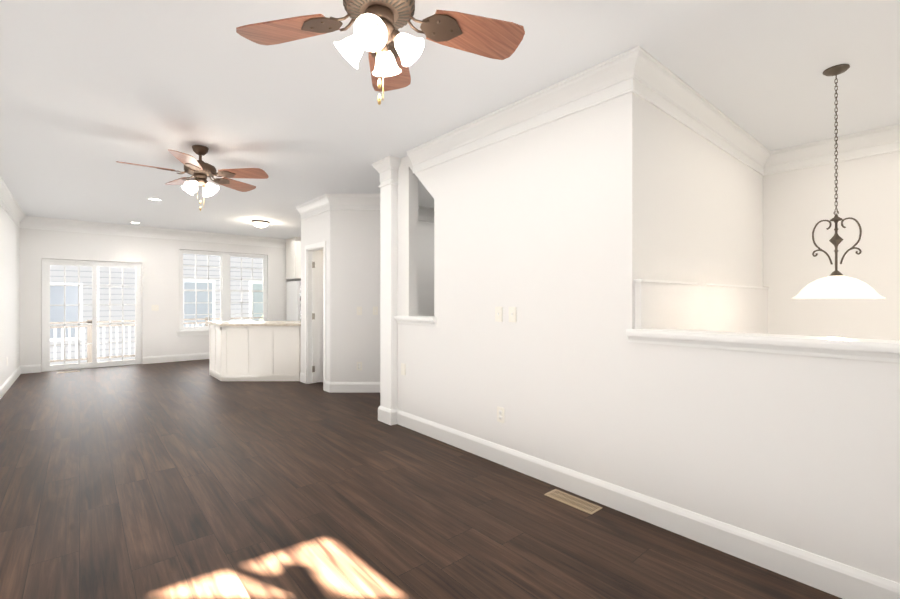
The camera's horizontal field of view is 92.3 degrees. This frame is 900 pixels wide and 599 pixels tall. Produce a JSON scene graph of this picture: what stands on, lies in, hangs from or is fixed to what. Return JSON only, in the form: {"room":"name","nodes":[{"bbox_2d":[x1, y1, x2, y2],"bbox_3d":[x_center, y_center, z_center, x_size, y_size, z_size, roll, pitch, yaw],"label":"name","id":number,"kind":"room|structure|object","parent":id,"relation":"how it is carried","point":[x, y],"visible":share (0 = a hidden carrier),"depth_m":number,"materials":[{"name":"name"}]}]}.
{"room":"living room","nodes":[
{"label":"living room","id":0,"kind":"room"},
{"bbox_2d":[0,205,19,385],"bbox_3d":[-3.635,-0.081,2.918,0.150,2.710,12.000,0,0,-41],"label":"wall","id":1,"kind":"structure","parent":0,"point":[9,288],"depth_m":6.34,"materials":[{"name":"white paint"}]},
{"bbox_2d":[20,228,300,371],"bbox_3d":[-5.114,-0.079,9.451,6.100,2.710,0.150,0,0,-41],"label":"wall","id":2,"kind":"structure","parent":0,"point":[158,259],"depth_m":8.58,"materials":[{"name":"white paint"}]},
{"bbox_2d":[42,259,141,371],"bbox_3d":[-6.684,0.278,8.125,1.442,1.996,0.102,0,0,-41],"label":"french door","id":3,"kind":"structure","parent":2,"relation":"in","point":[46,305],"depth_m":8.08,"materials":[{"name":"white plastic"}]},
{"bbox_2d":[152,305,158,310],"bbox_3d":[-5.910,0.166,8.659,0.118,0.116,0.017,0,0,-41],"label":"light switch","id":4,"kind":"object","parent":2,"relation":"attached to","point":[155,307],"visible":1,"depth_m":8.66,"materials":[{"name":"white plastic"}]},
{"bbox_2d":[177,250,266,335],"bbox_3d":[-4.954,-0.141,9.549,1.870,1.795,0.180,0,0,-41],"label":"window","id":5,"kind":"structure","parent":2,"relation":"in","point":[225,302],"depth_m":9.52,"materials":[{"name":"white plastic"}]},
{"bbox_2d":[286,237,300,279],"bbox_3d":[-3.574,-0.957,10.206,0.380,0.948,0.605,0,0,-41],"label":"upper cabinet","id":6,"kind":"object","parent":2,"relation":"attached to","point":[293,257],"visible":0.21,"depth_m":9.94,"materials":[{"name":"white paint"}]},
{"bbox_2d":[301,210,433,381],"bbox_3d":[-0.820,-0.080,6.934,2.550,2.710,1.640,0,0,-41],"label":"wall","id":7,"kind":"structure","parent":0,"point":[351,238],"depth_m":5.94,"materials":[{"name":"white paint"}]},
{"bbox_2d":[305,241,325,390],"bbox_3d":[-1.924,0.229,6.343,0.136,2.092,0.724,0,0,-41],"label":"door frame","id":8,"kind":"structure","parent":7,"relation":"attached to","point":[308,313],"depth_m":6.53,"materials":[{"name":"white paint"}]},
{"bbox_2d":[312,251,322,382],"bbox_3d":[-1.809,0.259,6.670,0.592,2.008,0.229,0,0,-41],"label":"pantry door","id":9,"kind":"structure","parent":7,"relation":"in","point":[317,316],"depth_m":6.58,"materials":[{"name":"white paint"}]},
{"bbox_2d":[373,307,377,314],"bbox_3d":[-1.025,0.155,5.934,0.059,0.116,0.051,0,0,-41],"label":"light switch","id":10,"kind":"object","parent":7,"relation":"attached to","point":[375,310],"visible":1,"depth_m":5.93,"materials":[{"name":"white plastic"}]},
{"bbox_2d":[0,359,841,598],"bbox_3d":[-1.301,1.335,4.882,6.350,0.120,12.050,0,0,-41],"label":"floor","id":11,"kind":"structure","parent":0,"point":[191,479],"depth_m":2.58,"materials":[{"name":"brown wood"}]},
{"bbox_2d":[209,324,300,380],"bbox_3d":[-3.052,0.844,7.201,1.392,0.862,1.610,0,0,-41],"label":"kitchen island","id":12,"kind":"object","parent":11,"relation":"on","point":[246,350],"depth_m":6.75,"materials":[{"name":"white paint"}]},
{"bbox_2d":[207,320,300,327],"bbox_3d":[-3.055,0.393,7.211,1.445,0.040,1.660,0,0,-41],"label":"island countertop","id":13,"kind":"structure","parent":12,"relation":"on","point":[240,323],"depth_m":6.74,"materials":[{"name":"beige stone"}]},
{"bbox_2d":[286,281,300,320],"bbox_3d":[-3.375,0.426,10.264,0.740,1.700,0.776,0,0,-41],"label":"fridge","id":14,"kind":"object","parent":11,"relation":"on","point":[293,300],"visible":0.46,"depth_m":9.97,"materials":[{"name":"white metal"}]},
{"bbox_2d":[372,156,400,424],"bbox_3d":[-0.586,-0.080,4.547,0.342,2.710,0.342,0,0,-41],"label":"column","id":15,"kind":"structure","parent":11,"relation":"on","point":[387,167],"depth_m":4.44,"materials":[{"name":"white paint"}]},
{"bbox_2d":[544,489,602,514],"bbox_3d":[0.773,1.271,2.728,0.125,0.006,0.345,0,0,-41],"label":"floor vent","id":16,"kind":"object","parent":11,"relation":"in","point":[575,502],"visible":1,"depth_m":2.71,"materials":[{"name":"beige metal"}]},
{"bbox_2d":[0,0,899,238],"bbox_3d":[-1.318,-1.495,4.902,6.350,0.120,12.100,0,0,-41],"label":"ceiling","id":17,"kind":"structure","parent":0,"point":[92,92],"depth_m":2.91,"materials":[{"name":"white paint"}]},
{"bbox_2d":[147,198,161,200],"bbox_3d":[-4.229,-1.431,6.188,0.180,0.008,0.180,0,0,-41],"label":"recessed light","id":18,"kind":"object","parent":17,"relation":"in","point":[153,199],"visible":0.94,"depth_m":6.19,"materials":[{"name":"white paint"}]},
{"bbox_2d":[116,145,268,210],"bbox_3d":[-2.387,-1.137,4.070,1.203,0.598,1.220,0,0,-41],"label":"fan","id":19,"kind":"object","parent":17,"relation":"hanging from","point":[200,171],"visible":1,"depth_m":4.04,"materials":[{"name":"brown wood"}]},
{"bbox_2d":[252,220,269,227],"bbox_3d":[-3.482,-1.371,7.946,0.304,0.126,0.304,0,0,-41],"label":"flush-mount light","id":20,"kind":"object","parent":17,"relation":"attached to","point":[260,223],"visible":1,"depth_m":7.86,"materials":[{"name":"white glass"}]},
{"bbox_2d":[236,0,524,104],"bbox_3d":[-0.247,-1.085,1.599,1.161,0.703,1.121,0,0,-41],"label":"fan","id":21,"kind":"object","parent":17,"relation":"hanging from","point":[378,24],"visible":1,"depth_m":1.69,"materials":[{"name":"brown wood"}]},
{"bbox_2d":[792,64,884,298],"bbox_3d":[2.408,-0.720,2.694,0.436,1.432,0.436,0,0,-41],"label":"pendant light","id":22,"kind":"object","parent":17,"relation":"hanging from","point":[836,284],"visible":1,"depth_m":2.65,"materials":[{"name":"grey metal"}]},
{"bbox_2d":[397,92,899,582],"bbox_3d":[1.131,-0.081,2.587,0.120,2.710,5.000,0,0,-41],"label":"wall","id":23,"kind":"structure","parent":0,"point":[539,228],"depth_m":2.68,"materials":[{"name":"white paint"}]},
{"bbox_2d":[401,363,405,374],"bbox_3d":[-0.472,0.705,4.361,0.008,0.116,0.072,0,0,-41],"label":"electrical outlet","id":24,"kind":"object","parent":23,"relation":"attached to","point":[403,368],"visible":1,"depth_m":4.35,"materials":[{"name":"white plastic"}]},
{"bbox_2d":[0,352,899,598],"bbox_3d":[-1.318,1.204,4.901,5.950,0.142,11.700,0,0,-41],"label":"baseboard","id":25,"kind":"structure","parent":23,"relation":"attached to","point":[835,578],"depth_m":2.41,"materials":[{"name":"white paint"}]},
{"bbox_2d":[0,45,899,247],"bbox_3d":[-1.318,-1.333,4.902,5.950,0.205,11.700,0,0,-41],"label":"crown molding","id":26,"kind":"structure","parent":23,"relation":"attached to","point":[639,70],"depth_m":3.60,"materials":[{"name":"white paint"}]},
{"bbox_2d":[495,307,502,321],"bbox_3d":[0.376,0.114,3.363,0.017,0.116,0.072,0,0,-41],"label":"light switch","id":27,"kind":"object","parent":23,"relation":"attached to","point":[498,314],"visible":1,"depth_m":3.36,"materials":[{"name":"white plastic"}]},
{"bbox_2d":[497,406,503,422],"bbox_3d":[0.392,0.894,3.350,0.010,0.116,0.072,0,0,-41],"label":"electrical outlet","id":28,"kind":"object","parent":23,"relation":"attached to","point":[500,414],"visible":1,"depth_m":3.34,"materials":[{"name":"white plastic"}]},
{"bbox_2d":[509,307,515,321],"bbox_3d":[0.467,0.114,3.257,0.017,0.116,0.072,0,0,-41],"label":"light switch","id":29,"kind":"object","parent":23,"relation":"attached to","point":[512,314],"visible":1,"depth_m":3.25,"materials":[{"name":"white plastic"}]},
{"bbox_2d":[394,315,899,362],"bbox_3d":[1.131,0.208,2.587,0.196,0.088,5.000,0,0,-41],"label":"trim","id":30,"kind":"structure","parent":23,"relation":"on","point":[864,349],"depth_m":2.04,"materials":[{"name":"white paint"}]},
{"bbox_2d":[634,98,768,333],"bbox_3d":[2.081,-0.081,3.461,2.660,2.710,0.170,0,0,-41],"label":"wall","id":31,"kind":"structure","parent":0,"point":[702,233],"depth_m":3.17,"materials":[{"name":"white paint"}]},
{"bbox_2d":[763,151,899,339],"bbox_3d":[0.999,-0.080,6.885,0.150,2.710,11.700,0,0,-41],"label":"wall","id":32,"kind":"structure","parent":0,"point":[798,204],"depth_m":3.90,"materials":[{"name":"white paint"}]},
{"label":"outside","id":33,"kind":"structure","parent":0,"visible":0},
{"bbox_2d":[55,359,133,364],"bbox_3d":[-6.470,1.436,9.573,5.600,0.120,1.800,0,0,-41],"label":"floor","id":34,"kind":"structure","parent":33,"point":[97,361],"depth_m":9.59,"materials":[{"name":"beige wood"}]},
{"bbox_2d":[50,317,262,362],"bbox_3d":[-7.026,0.912,10.223,5.600,0.930,0.090,0,0,-41],"label":"rail","id":35,"kind":"object","parent":34,"relation":"on","point":[89,346],"visible":0.17,"depth_m":9.44,"materials":[{"name":"beige wood"}]},
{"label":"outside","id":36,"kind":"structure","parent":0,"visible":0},
{"bbox_2d":[50,254,262,364],"bbox_3d":[-11.102,-1.722,14.218,30.000,14.000,0.420,0,0,-41],"label":"building","id":37,"kind":"structure","parent":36,"point":[56,292],"depth_m":14.33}
]}

